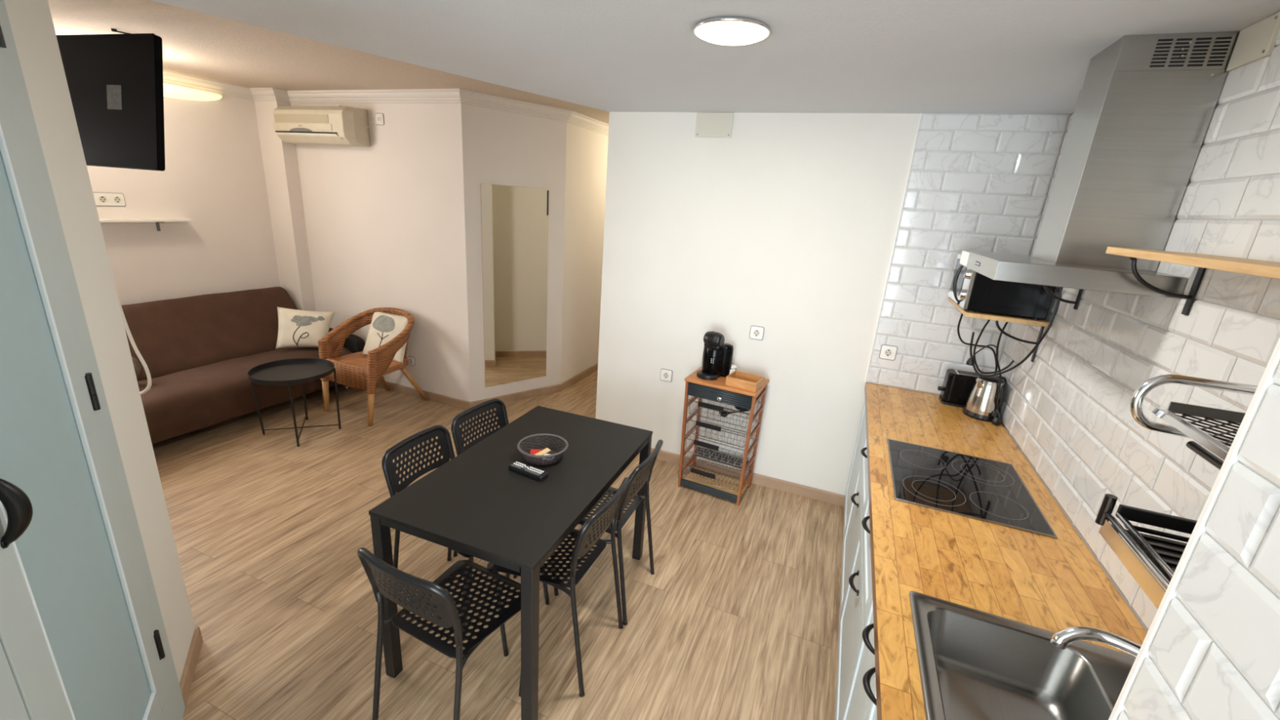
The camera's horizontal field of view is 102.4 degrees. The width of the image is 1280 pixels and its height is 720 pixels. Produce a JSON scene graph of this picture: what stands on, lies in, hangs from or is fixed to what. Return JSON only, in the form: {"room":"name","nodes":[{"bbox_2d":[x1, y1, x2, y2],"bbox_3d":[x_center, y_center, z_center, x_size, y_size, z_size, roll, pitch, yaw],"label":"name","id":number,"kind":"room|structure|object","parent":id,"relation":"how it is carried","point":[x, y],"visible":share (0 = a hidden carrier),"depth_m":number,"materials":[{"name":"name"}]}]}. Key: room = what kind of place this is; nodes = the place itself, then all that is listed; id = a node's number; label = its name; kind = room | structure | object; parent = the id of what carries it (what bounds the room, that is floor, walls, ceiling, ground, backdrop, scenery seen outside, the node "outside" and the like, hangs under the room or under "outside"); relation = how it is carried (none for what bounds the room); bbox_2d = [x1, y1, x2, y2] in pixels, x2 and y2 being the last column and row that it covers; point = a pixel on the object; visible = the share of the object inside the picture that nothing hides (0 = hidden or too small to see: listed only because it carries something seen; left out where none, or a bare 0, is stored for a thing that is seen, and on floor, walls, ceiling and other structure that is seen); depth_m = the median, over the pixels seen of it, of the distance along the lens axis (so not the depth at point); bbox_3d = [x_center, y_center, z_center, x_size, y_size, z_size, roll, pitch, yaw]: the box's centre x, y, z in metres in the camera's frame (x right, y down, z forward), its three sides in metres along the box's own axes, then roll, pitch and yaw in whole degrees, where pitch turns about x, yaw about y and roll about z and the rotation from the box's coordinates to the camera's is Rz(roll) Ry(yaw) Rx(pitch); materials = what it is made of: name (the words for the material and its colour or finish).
{"room":"kitchen dining area","nodes":[
{"label":"kitchen dining area","id":0,"kind":"room"},
{"bbox_2d":[4,0,195,683],"bbox_3d":[-3.253,0.287,0.297,4.050,2.523,3.882,10,18,20],"label":"wall","id":1,"kind":"structure","parent":0,"point":[31,22],"depth_m":1.55,"materials":[{"name":"paint"}]},
{"bbox_2d":[0,642,29,719],"bbox_3d":[-1.086,0.307,0.719,0.016,2.155,0.384,-6,20,-30],"label":"door","id":2,"kind":"structure","parent":1,"relation":"in","point":[12,707],"depth_m":0.97,"materials":[{"name":"white wood"}]},
{"bbox_2d":[0,23,168,719],"bbox_3d":[-1.327,0.155,1.156,0.073,2.155,0.647,-6,20,-29],"label":"door","id":3,"kind":"structure","parent":1,"relation":"in","point":[78,641],"depth_m":1.21,"materials":[{"name":"teal metal"}]},
{"bbox_2d":[0,0,185,719],"bbox_3d":[-1.272,0.273,1.029,0.012,2.383,1.133,-6,20,-30],"label":"door frame","id":4,"kind":"structure","parent":1,"relation":"attached to","point":[174,707],"depth_m":1.39,"materials":[{"name":"white wood"}]},
{"bbox_2d":[56,33,164,395],"bbox_3d":[-2.854,-0.616,2.457,1.024,1.818,0.681,9,18,14],"label":"television","id":5,"kind":"object","parent":1,"relation":"attached to","point":[115,82],"visible":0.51,"depth_m":2.45,"materials":[{"name":"plastic"}]},
{"bbox_2d":[179,624,202,706],"bbox_3d":[-2.975,0.930,2.433,2.995,0.076,0.209,10,18,20],"label":"baseboard","id":6,"kind":"structure","parent":1,"relation":"attached to","point":[186,679],"depth_m":1.95,"materials":[{"name":"brown wood"}]},
{"bbox_2d":[377,362,598,409],"bbox_3d":[-2.120,0.206,4.973,5.800,0.076,1.567,-6,20,-28],"label":"baseboard","id":7,"kind":"structure","parent":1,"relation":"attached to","point":[456,402],"depth_m":4.75,"materials":[{"name":"brown wood"}]},
{"bbox_2d":[86,91,279,305],"bbox_3d":[-3.859,-0.832,3.784,0.150,2.523,2.440,10,18,20],"label":"wall","id":8,"kind":"structure","parent":0,"point":[213,175],"depth_m":4.13,"materials":[{"name":"paint"}]},
{"bbox_2d":[93,191,125,206],"bbox_3d":[-3.794,-1.120,3.581,0.012,0.092,0.327,10,18,20],"label":"outlet","id":9,"kind":"object","parent":8,"relation":"attached to","point":[105,199],"visible":0.49,"depth_m":3.65,"materials":[{"name":"white plastic"}]},
{"bbox_2d":[99,218,195,231],"bbox_3d":[-3.724,-0.965,3.701,0.110,0.093,0.860,10,18,20],"label":"ledge","id":10,"kind":"object","parent":8,"relation":"attached to","point":[157,220],"visible":0.55,"depth_m":3.82,"materials":[{"name":"white wood"}]},
{"bbox_2d":[163,83,222,101],"bbox_3d":[-3.486,-1.989,3.797,0.134,0.079,0.807,10,18,20],"label":"wall lamp","id":11,"kind":"object","parent":8,"relation":"attached to","point":[170,91],"visible":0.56,"depth_m":3.88,"materials":[{"name":"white glass"}]},
{"bbox_2d":[253,100,315,311],"bbox_3d":[-3.222,-1.084,4.745,0.280,2.523,0.120,10,18,20],"label":"wall","id":12,"kind":"structure","parent":0,"point":[280,162],"depth_m":4.61,"materials":[{"name":"paint"}]},
{"bbox_2d":[48,0,608,124],"bbox_3d":[-1.176,-1.465,2.022,6.300,0.080,9.800,10,18,20],"label":"ceiling","id":13,"kind":"structure","parent":0,"point":[195,43],"depth_m":3.08,"materials":[{"name":"paint"}]},
{"bbox_2d":[111,28,128,33],"bbox_3d":[-2.756,-1.758,2.768,0.023,0.012,0.128,17,21,35],"label":"ceiling hook","id":14,"kind":"object","parent":13,"relation":"attached to","point":[112,29],"visible":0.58,"depth_m":2.73,"materials":[{"name":"black metal"}]},
{"bbox_2d":[290,102,608,401],"bbox_3d":[-1.327,-1.059,5.095,3.994,2.523,1.758,-5,19,-26],"label":"wall","id":15,"kind":"structure","parent":0,"point":[395,221],"depth_m":4.40,"materials":[{"name":"paint"}]},
{"bbox_2d":[273,104,375,146],"bbox_3d":[-2.580,-1.919,4.191,0.931,0.303,0.206,10,18,20],"label":"air conditioner","id":16,"kind":"object","parent":15,"relation":"attached to","point":[338,125],"visible":1,"depth_m":4.11,"materials":[{"name":"beige plastic"}]},
{"bbox_2d":[273,113,328,123],"bbox_3d":[-2.731,-1.945,4.138,0.620,0.063,0.004,10,18,20],"label":"grille","id":17,"kind":"object","parent":16,"relation":"attached to","point":[278,117],"depth_m":4.13,"materials":[{"name":"white plastic"}]},
{"bbox_2d":[275,130,337,133],"bbox_3d":[-2.704,-1.842,4.161,0.710,0.010,0.012,10,18,20],"label":"vent","id":18,"kind":"object","parent":16,"relation":"attached to","point":[277,131],"depth_m":4.15,"materials":[{"name":"white plastic"}]},
{"bbox_2d":[375,113,384,124],"bbox_3d":[-2.071,-1.914,4.085,0.087,0.087,0.013,10,18,20],"label":"wall switch","id":19,"kind":"object","parent":15,"relation":"attached to","point":[380,120],"visible":1,"depth_m":4.08,"materials":[{"name":"white plastic"}]},
{"bbox_2d":[163,69,608,135],"bbox_3d":[-1.929,-2.116,4.238,5.833,0.084,1.625,-6,20,-28],"label":"crown molding","id":20,"kind":"structure","parent":15,"relation":"attached to","point":[455,95],"depth_m":4.07,"materials":[{"name":"paint"}]},
{"bbox_2d":[407,355,415,365],"bbox_3d":[-2.054,0.010,4.615,0.082,0.082,0.012,10,18,20],"label":"wall socket","id":21,"kind":"object","parent":15,"relation":"attached to","point":[411,359],"visible":0.86,"depth_m":4.61,"materials":[{"name":"white plastic"}]},
{"bbox_2d":[480,183,548,386],"bbox_3d":[-1.073,-0.615,4.469,0.610,1.698,0.013,-11,23,-40],"label":"wall mirror","id":22,"kind":"object","parent":15,"relation":"attached to","point":[514,220],"visible":1,"depth_m":4.44,"materials":[{"name":"white painted frame"},{"name":"mirror glass"}]},
{"bbox_2d":[151,370,844,719],"bbox_3d":[-1.350,1.007,2.785,6.300,0.060,9.800,10,18,20],"label":"floor","id":23,"kind":"structure","parent":0,"point":[737,617],"depth_m":2.47,"materials":[{"name":"laminate"}]},
{"bbox_2d":[121,286,364,444],"bbox_3d":[-3.323,0.013,3.974,0.962,0.872,2.018,10,18,20],"label":"sofa","id":24,"kind":"object","parent":23,"relation":"on","point":[198,352],"visible":0.53,"depth_m":3.91,"materials":[{"name":"fabric"}]},
{"bbox_2d":[131,356,141,378],"bbox_3d":[-3.481,0.068,3.428,0.158,0.220,0.217,10,18,20],"label":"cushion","id":25,"kind":"object","parent":24,"relation":"on","point":[137,367],"visible":0.09,"depth_m":3.47,"materials":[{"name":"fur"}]},
{"bbox_2d":[275,306,334,349],"bbox_3d":[-2.901,-0.284,4.458,0.447,0.340,0.219,-4,19,-24],"label":"throw cushion","id":26,"kind":"object","parent":24,"relation":"on","point":[297,328],"visible":0.99,"depth_m":4.40,"materials":[{"name":"fabric"}]},
{"bbox_2d":[290,315,306,323],"bbox_3d":[-2.920,-0.348,4.401,0.113,0.062,0.038,-1,18,-15],"label":"flower","id":27,"kind":"object","parent":26,"relation":"on","point":[294,318],"depth_m":4.40,"materials":[{"name":"grey fabric"}]},
{"bbox_2d":[295,320,311,326],"bbox_3d":[-2.883,-0.314,4.408,0.118,0.043,0.025,-5,19,-28],"label":"flower","id":28,"kind":"object","parent":26,"relation":"on","point":[298,323],"depth_m":4.41,"materials":[{"name":"grey fabric"}]},
{"bbox_2d":[300,315,319,322],"bbox_3d":[-2.852,-0.354,4.443,0.135,0.052,0.032,-7,20,-32],"label":"flower","id":29,"kind":"object","parent":26,"relation":"on","point":[303,318],"depth_m":4.44,"materials":[{"name":"grey fabric"}]},
{"bbox_2d":[316,315,324,320],"bbox_3d":[-2.791,-0.364,4.493,0.063,0.036,0.026,-8,21,-33],"label":"flower","id":30,"kind":"object","parent":26,"relation":"on","point":[318,317],"depth_m":4.49,"materials":[{"name":"grey fabric"}]},
{"bbox_2d":[247,357,341,446],"bbox_3d":[-2.550,0.305,3.821,0.528,0.508,0.528,10,18,20],"label":"tray table","id":31,"kind":"object","parent":23,"relation":"on","point":[289,371],"visible":1,"depth_m":3.78,"materials":[{"name":"black metal"}]},
{"bbox_2d":[247,357,334,385],"bbox_3d":[-2.534,0.080,3.752,0.528,0.036,0.528,10,18,20],"label":"tray","id":32,"kind":"object","parent":31,"relation":"on","point":[289,371],"depth_m":3.76,"materials":[{"name":"black metal"}]},
{"bbox_2d":[317,307,429,426],"bbox_3d":[-2.233,0.012,4.325,0.677,0.829,0.654,10,18,20],"label":"wicker armchair","id":33,"kind":"object","parent":23,"relation":"on","point":[355,370],"visible":0.85,"depth_m":4.17,"materials":[{"name":"brown wicker"}]},
{"bbox_2d":[361,311,414,362],"bbox_3d":[-2.153,-0.199,4.368,0.485,0.370,0.236,10,18,20],"label":"throw cushion","id":34,"kind":"object","parent":33,"relation":"on","point":[384,326],"visible":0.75,"depth_m":4.34,"materials":[{"name":"fabric"}]},
{"bbox_2d":[372,315,395,332],"bbox_3d":[-2.168,-0.307,4.360,0.246,0.116,0.093,10,18,20],"label":"flower","id":35,"kind":"object","parent":34,"relation":"on","point":[380,323],"depth_m":4.36,"materials":[{"name":"grey fabric"}]},
{"bbox_2d":[356,547,520,719],"bbox_3d":[-0.642,0.922,1.794,0.390,0.782,0.469,12,19,24],"label":"dining chair","id":36,"kind":"object","parent":23,"relation":"on","point":[385,580],"visible":0.98,"depth_m":1.69,"materials":[{"name":"black plastic"}]},
{"bbox_2d":[381,425,510,631],"bbox_3d":[-0.830,0.747,2.318,0.469,0.782,0.390,10,18,19],"label":"dining chair","id":37,"kind":"object","parent":23,"relation":"on","point":[389,468],"visible":0.32,"depth_m":2.27,"materials":[{"name":"black plastic"}]},
{"bbox_2d":[450,398,517,578],"bbox_3d":[-0.673,0.651,2.665,0.469,0.782,0.390,11,19,23],"label":"dining chair","id":38,"kind":"object","parent":23,"relation":"on","point":[500,411],"visible":0.27,"depth_m":2.65,"materials":[{"name":"black plastic"}]},
{"bbox_2d":[368,405,653,719],"bbox_3d":[-0.468,0.797,2.300,0.666,0.743,1.110,10,18,19],"label":"dining table","id":39,"kind":"object","parent":23,"relation":"on","point":[473,504],"visible":0.96,"depth_m":1.93,"materials":[{"name":"black wood"}]},
{"bbox_2d":[508,461,548,480],"bbox_3d":[-0.459,0.454,2.110,0.176,0.022,0.048,12,19,26],"label":"remote control","id":40,"kind":"object","parent":39,"relation":"on","point":[526,470],"visible":1,"depth_m":2.10,"materials":[{"name":"black plastic"}]},
{"bbox_2d":[517,433,568,465],"bbox_3d":[-0.423,0.395,2.241,0.219,0.064,0.219,10,18,20],"label":"woven basket","id":41,"kind":"object","parent":39,"relation":"on","point":[543,460],"visible":0.97,"depth_m":2.27,"materials":[{"name":"grey wicker"}]},
{"bbox_2d":[529,448,541,454],"bbox_3d":[-0.458,0.410,2.254,0.045,0.017,0.051,2,17,-7],"label":"packet","id":42,"kind":"object","parent":41,"relation":"in","point":[533,451],"visible":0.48,"depth_m":2.26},
{"bbox_2d":[534,447,551,455],"bbox_3d":[-0.424,0.403,2.240,0.065,0.019,0.028,-11,23,-41],"label":"packet","id":43,"kind":"object","parent":41,"relation":"in","point":[545,451],"visible":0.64,"depth_m":2.24,"materials":[{"name":"beige paper"}]},
{"bbox_2d":[486,476,629,697],"bbox_3d":[-0.328,0.844,2.118,0.469,0.782,0.390,10,18,20],"label":"dining chair","id":44,"kind":"object","parent":23,"relation":"on","point":[588,535],"visible":0.66,"depth_m":1.99,"materials":[{"name":"black plastic"}]},
{"bbox_2d":[551,439,662,625],"bbox_3d":[-0.176,0.748,2.465,0.469,0.782,0.390,10,18,19],"label":"dining chair","id":45,"kind":"object","parent":23,"relation":"on","point":[642,474],"visible":0.48,"depth_m":2.32,"materials":[{"name":"black plastic"}]},
{"bbox_2d":[677,366,768,506],"bbox_3d":[0.535,0.498,3.416,0.465,0.790,0.334,12,19,25],"label":"trolley","id":46,"kind":"object","parent":23,"relation":"on","point":[726,487],"visible":0.97,"depth_m":3.35,"materials":[{"name":"brown wood"}]},
{"bbox_2d":[696,331,733,380],"bbox_3d":[0.481,-0.038,3.297,0.179,0.295,0.222,16,21,34],"label":"coffee machine","id":47,"kind":"object","parent":46,"relation":"on","point":[717,359],"visible":1,"depth_m":3.27,"materials":[{"name":"black plastic"}]},
{"bbox_2d":[681,450,751,492],"bbox_3d":[0.515,0.754,3.492,0.404,0.080,0.264,12,19,25],"label":"basket","id":48,"kind":"object","parent":46,"relation":"on","point":[742,483],"depth_m":3.54,"materials":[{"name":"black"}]},
{"bbox_2d":[684,426,755,466],"bbox_3d":[0.528,0.568,3.435,0.404,0.100,0.264,12,19,25],"label":"basket","id":49,"kind":"object","parent":46,"relation":"on","point":[695,442],"depth_m":3.37,"materials":[{"name":"silver metal"}]},
{"bbox_2d":[686,406,757,448],"bbox_3d":[0.537,0.439,3.395,0.404,0.100,0.264,12,19,25],"label":"basket","id":50,"kind":"object","parent":46,"relation":"on","point":[749,435],"depth_m":3.33,"materials":[{"name":"silver metal"}]},
{"bbox_2d":[688,395,759,427],"bbox_3d":[0.547,0.310,3.356,0.404,0.100,0.264,12,19,25],"label":"basket","id":51,"kind":"object","parent":46,"relation":"on","point":[752,417],"depth_m":3.26,"materials":[{"name":"silver metal"}]},
{"bbox_2d":[730,364,737,369],"bbox_3d":[0.601,0.067,3.372,0.062,0.067,0.062,10,18,20],"label":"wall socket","id":52,"kind":"object","parent":46,"relation":"on","point":[733,366],"visible":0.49,"depth_m":3.34,"materials":[{"name":"white plastic"}]},
{"bbox_2d":[719,409,749,417],"bbox_3d":[0.607,0.340,3.325,0.196,0.057,0.067,2,17,-6],"label":"ladle","id":53,"kind":"object","parent":46,"relation":"in","point":[724,413],"visible":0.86,"depth_m":3.31,"materials":[{"name":"black plastic"}]},
{"bbox_2d":[719,409,728,417],"bbox_3d":[0.542,0.350,3.322,0.068,0.030,0.068,10,18,20],"label":"bowl","id":54,"kind":"object","parent":53,"relation":"on","point":[723,414],"depth_m":3.30,"materials":[{"name":"black plastic"}]},
{"bbox_2d":[733,405,751,411],"bbox_3d":[0.613,0.287,3.355,0.240,0.031,0.124,10,18,20],"label":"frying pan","id":55,"kind":"object","parent":46,"relation":"in","point":[735,407],"visible":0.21,"depth_m":3.29,"materials":[{"name":"metal"}]},
{"bbox_2d":[725,369,764,391],"bbox_3d":[0.656,0.129,3.204,0.195,0.055,0.165,13,19,28],"label":"wooden box","id":56,"kind":"object","parent":46,"relation":"on","point":[741,380],"visible":1,"depth_m":3.17,"materials":[{"name":"brown wood"}]},
{"bbox_2d":[834,493,872,719],"bbox_3d":[1.081,1.000,1.848,0.666,0.830,0.630,10,18,20],"label":"base cabinet","id":57,"kind":"object","parent":23,"relation":"on","point":[859,588],"visible":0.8,"depth_m":1.91,"materials":[{"name":"paint"}]},
{"bbox_2d":[839,436,868,619],"bbox_3d":[1.319,0.843,2.410,0.666,0.830,0.630,10,18,20],"label":"base cabinet","id":58,"kind":"object","parent":23,"relation":"on","point":[859,499],"visible":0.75,"depth_m":2.48,"materials":[{"name":"paint"}]},
{"bbox_2d":[843,400,866,538],"bbox_3d":[1.558,0.699,2.932,0.632,0.830,0.554,10,18,20],"label":"base cabinet","id":59,"kind":"object","parent":23,"relation":"on","point":[861,436],"visible":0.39,"depth_m":3.08,"materials":[{"name":"paint"}]},
{"bbox_2d":[864,382,1146,719],"bbox_3d":[1.218,0.520,1.951,0.648,0.038,2.480,10,18,20],"label":"countertop","id":60,"kind":"structure","parent":59,"relation":"on","point":[1049,584],"depth_m":1.56,"materials":[{"name":"brown wood"}]},
{"bbox_2d":[937,313,997,408],"bbox_3d":[1.760,0.011,2.704,0.308,0.561,0.412,10,18,20],"label":"toaster","id":61,"kind":"object","parent":60,"relation":"on","point":[957,384],"visible":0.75,"depth_m":2.84,"materials":[{"name":"black plastic"}]},
{"bbox_2d":[965,344,996,365],"bbox_3d":[1.763,-0.024,2.636,0.132,0.124,0.037,15,20,31],"label":"plug","id":62,"kind":"object","parent":61,"relation":"hanging from","point":[970,362],"visible":0.73,"depth_m":2.66,"materials":[{"name":"black plastic"}]},
{"bbox_2d":[886,438,1057,538],"bbox_3d":[1.255,0.475,2.028,0.490,0.007,0.562,10,18,20],"label":"cooktop","id":63,"kind":"object","parent":60,"relation":"in","point":[981,489],"visible":1,"depth_m":1.97,"materials":[{"name":"glass"}]},
{"bbox_2d":[962,320,1014,422],"bbox_3d":[1.784,0.041,2.612,0.319,0.563,0.172,-12,23,-42],"label":"electric kettle","id":64,"kind":"object","parent":60,"relation":"on","point":[980,404],"visible":0.77,"depth_m":2.66,"materials":[{"name":"silver metal"}]},
{"bbox_2d":[991,382,1007,425],"bbox_3d":[1.834,0.223,2.612,0.039,0.219,0.070,14,20,29],"label":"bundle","id":65,"kind":"object","parent":60,"relation":"on","point":[996,420],"visible":1,"depth_m":2.62,"materials":[{"name":"black plastic"}]},
{"bbox_2d":[909,591,1136,719],"bbox_3d":[0.876,0.811,1.117,0.520,0.162,0.505,10,18,20],"label":"sink","id":66,"kind":"object","parent":60,"relation":"in","point":[974,664],"visible":0.78,"depth_m":1.28,"materials":[{"name":"metal"}]},
{"bbox_2d":[1050,626,1141,657],"bbox_3d":[1.044,0.679,1.068,0.071,0.148,0.308,-8,21,-33],"label":"mixer tap","id":67,"kind":"object","parent":60,"relation":"on","point":[1062,638],"visible":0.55,"depth_m":1.13,"materials":[{"name":"silver metal"}]},
{"bbox_2d":[840,590,877,719],"bbox_3d":[0.835,1.162,1.274,0.670,0.826,0.660,10,18,20],"label":"base cabinet","id":68,"kind":"object","parent":23,"relation":"on","point":[860,703],"visible":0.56,"depth_m":1.47,"materials":[{"name":"paint"}]},
{"bbox_2d":[151,0,1279,114],"bbox_3d":[-1.221,-0.857,0.416,4.970,0.139,6.400,10,18,20],"label":"ceiling","id":69,"kind":"structure","parent":0,"point":[828,56],"depth_m":1.82,"materials":[{"name":"paint"}]},
{"bbox_2d":[693,16,770,45],"bbox_3d":[0.291,-1.042,1.645,0.246,0.029,0.246,10,18,20],"label":"recessed light","id":70,"kind":"object","parent":69,"relation":"in","point":[720,30],"visible":1,"depth_m":1.59,"materials":[{"name":"white plastic"}]},
{"bbox_2d":[595,111,1071,495],"bbox_3d":[0.998,-0.344,3.307,2.685,2.523,0.201,10,18,20],"label":"wall","id":71,"kind":"structure","parent":0,"point":[785,225],"depth_m":3.17,"materials":[{"name":"paint"}]},
{"bbox_2d":[659,368,672,382],"bbox_3d":[0.186,0.110,3.671,0.089,0.089,0.012,10,18,20],"label":"wall socket","id":72,"kind":"object","parent":71,"relation":"attached to","point":[666,375],"visible":1,"depth_m":3.67,"materials":[{"name":"white plastic"}]},
{"bbox_2d":[694,112,733,137],"bbox_3d":[0.450,-1.431,3.131,0.227,0.139,0.010,10,18,20],"label":"junction cover","id":73,"kind":"object","parent":71,"relation":"attached to","point":[708,124],"visible":1,"depth_m":3.13,"materials":[{"name":"grey plastic"}]},
{"bbox_2d":[638,447,844,506],"bbox_3d":[1.077,0.404,5.057,1.908,0.076,3.013,10,18,20],"label":"baseboard","id":74,"kind":"structure","parent":71,"relation":"attached to","point":[758,479],"depth_m":3.57,"materials":[{"name":"brown wood"}]},
{"bbox_2d":[749,325,764,340],"bbox_3d":[0.760,-0.176,3.348,0.089,0.089,0.012,10,18,20],"label":"wall socket","id":75,"kind":"object","parent":71,"relation":"attached to","point":[757,332],"visible":1,"depth_m":3.35,"materials":[{"name":"white plastic"}]},
{"bbox_2d":[879,344,897,360],"bbox_3d":[1.481,-0.044,3.068,0.089,0.089,0.012,10,18,20],"label":"wall socket","id":76,"kind":"object","parent":71,"relation":"attached to","point":[887,352],"visible":1,"depth_m":3.07,"materials":[{"name":"white plastic"}]},
{"bbox_2d":[864,113,921,382],"bbox_3d":[1.439,-0.585,2.946,0.006,1.513,0.012,10,18,20],"label":"trim","id":77,"kind":"structure","parent":71,"relation":"attached to","point":[920,113],"depth_m":2.92,"materials":[{"name":"white plastic"}]},
{"bbox_2d":[995,30,1279,632],"bbox_3d":[0.920,0.673,-0.009,0.201,2.523,6.300,10,18,20],"label":"wall","id":78,"kind":"structure","parent":0,"point":[1067,410],"depth_m":1.44,"materials":[{"name":"tile"}]},
{"bbox_2d":[948,297,1049,362],"bbox_3d":[1.745,-0.158,2.569,0.329,0.201,0.515,10,18,20],"label":"corner shelf","id":79,"kind":"object","parent":78,"relation":"attached to","point":[1023,320],"visible":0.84,"depth_m":2.35,"materials":[{"name":"brown wood"}]},
{"bbox_2d":[947,250,1062,413],"bbox_3d":[1.708,-0.099,2.579,0.386,0.832,0.515,10,18,20],"label":"microwave oven","id":80,"kind":"object","parent":79,"relation":"on","point":[972,291],"visible":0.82,"depth_m":2.33,"materials":[{"name":"metal"}]},
{"bbox_2d":[1043,285,1083,309],"bbox_3d":[1.674,-0.273,2.060,0.150,0.120,0.022,10,18,20],"label":"bracket","id":81,"kind":"object","parent":78,"relation":"attached to","point":[1076,303],"visible":0.67,"depth_m":2.05,"materials":[{"name":"black metal"}]},
{"bbox_2d":[960,31,1239,298],"bbox_3d":[1.429,-0.615,1.670,0.450,0.706,0.600,10,18,20],"label":"extractor hood","id":82,"kind":"object","parent":78,"relation":"attached to","point":[1145,105],"visible":0.99,"depth_m":1.52,"materials":[{"name":"metal"}]},
{"bbox_2d":[1095,493,1197,608],"bbox_3d":[1.052,0.417,0.896,0.254,0.087,0.480,10,18,20],"label":"dish rack","id":83,"kind":"object","parent":78,"relation":"attached to","point":[1152,561],"visible":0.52,"depth_m":1.06,"materials":[{"name":"wood"},{"name":"black metal"}]},
{"bbox_2d":[1125,529,1186,581],"bbox_3d":[1.054,0.444,0.891,0.228,0.004,0.460,10,18,20],"label":"tray","id":84,"kind":"object","parent":83,"relation":"on","point":[1140,574],"depth_m":1.01,"materials":[{"name":"silver metal"}]},
{"bbox_2d":[1105,246,1279,315],"bbox_3d":[1.211,-0.097,0.978,0.200,0.161,1.043,10,18,20],"label":"wall shelf","id":85,"kind":"object","parent":78,"relation":"attached to","point":[1240,265],"visible":1,"depth_m":1.16,"materials":[{"name":"brown wood"}]},
{"bbox_2d":[1129,374,1257,470],"bbox_3d":[1.062,0.165,0.821,0.272,0.136,0.480,10,18,20],"label":"wire rack","id":86,"kind":"object","parent":78,"relation":"attached to","point":[1216,443],"visible":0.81,"depth_m":1.01,"materials":[{"name":"silver metal"}]},
{"bbox_2d":[1177,413,1239,446],"bbox_3d":[1.081,0.179,0.810,0.216,0.003,0.456,10,18,20],"label":"tray","id":87,"kind":"object","parent":86,"relation":"on","point":[1231,419],"depth_m":0.98,"materials":[{"name":"metal"}]},
{"bbox_2d":[1226,11,1279,71],"bbox_3d":[1.577,-0.814,1.319,0.014,0.098,0.153,10,18,20],"label":"junction cover","id":88,"kind":"object","parent":78,"relation":"attached to","point":[1256,42],"visible":1,"depth_m":1.31,"materials":[{"name":"grey plastic"}]},
{"bbox_2d":[1117,362,1279,719],"bbox_3d":[0.716,0.647,0.267,0.397,2.383,0.950,10,18,20],"label":"wall pillar","id":89,"kind":"structure","parent":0,"point":[1214,653],"depth_m":0.61,"materials":[{"name":"tile"}]},
{"bbox_2d":[1108,337,1279,719],"bbox_3d":[0.716,0.496,0.757,0.010,2.383,0.008,10,18,20],"label":"trim","id":90,"kind":"structure","parent":89,"relation":"attached to","point":[1266,380],"depth_m":0.67,"materials":[{"name":"white plastic"}]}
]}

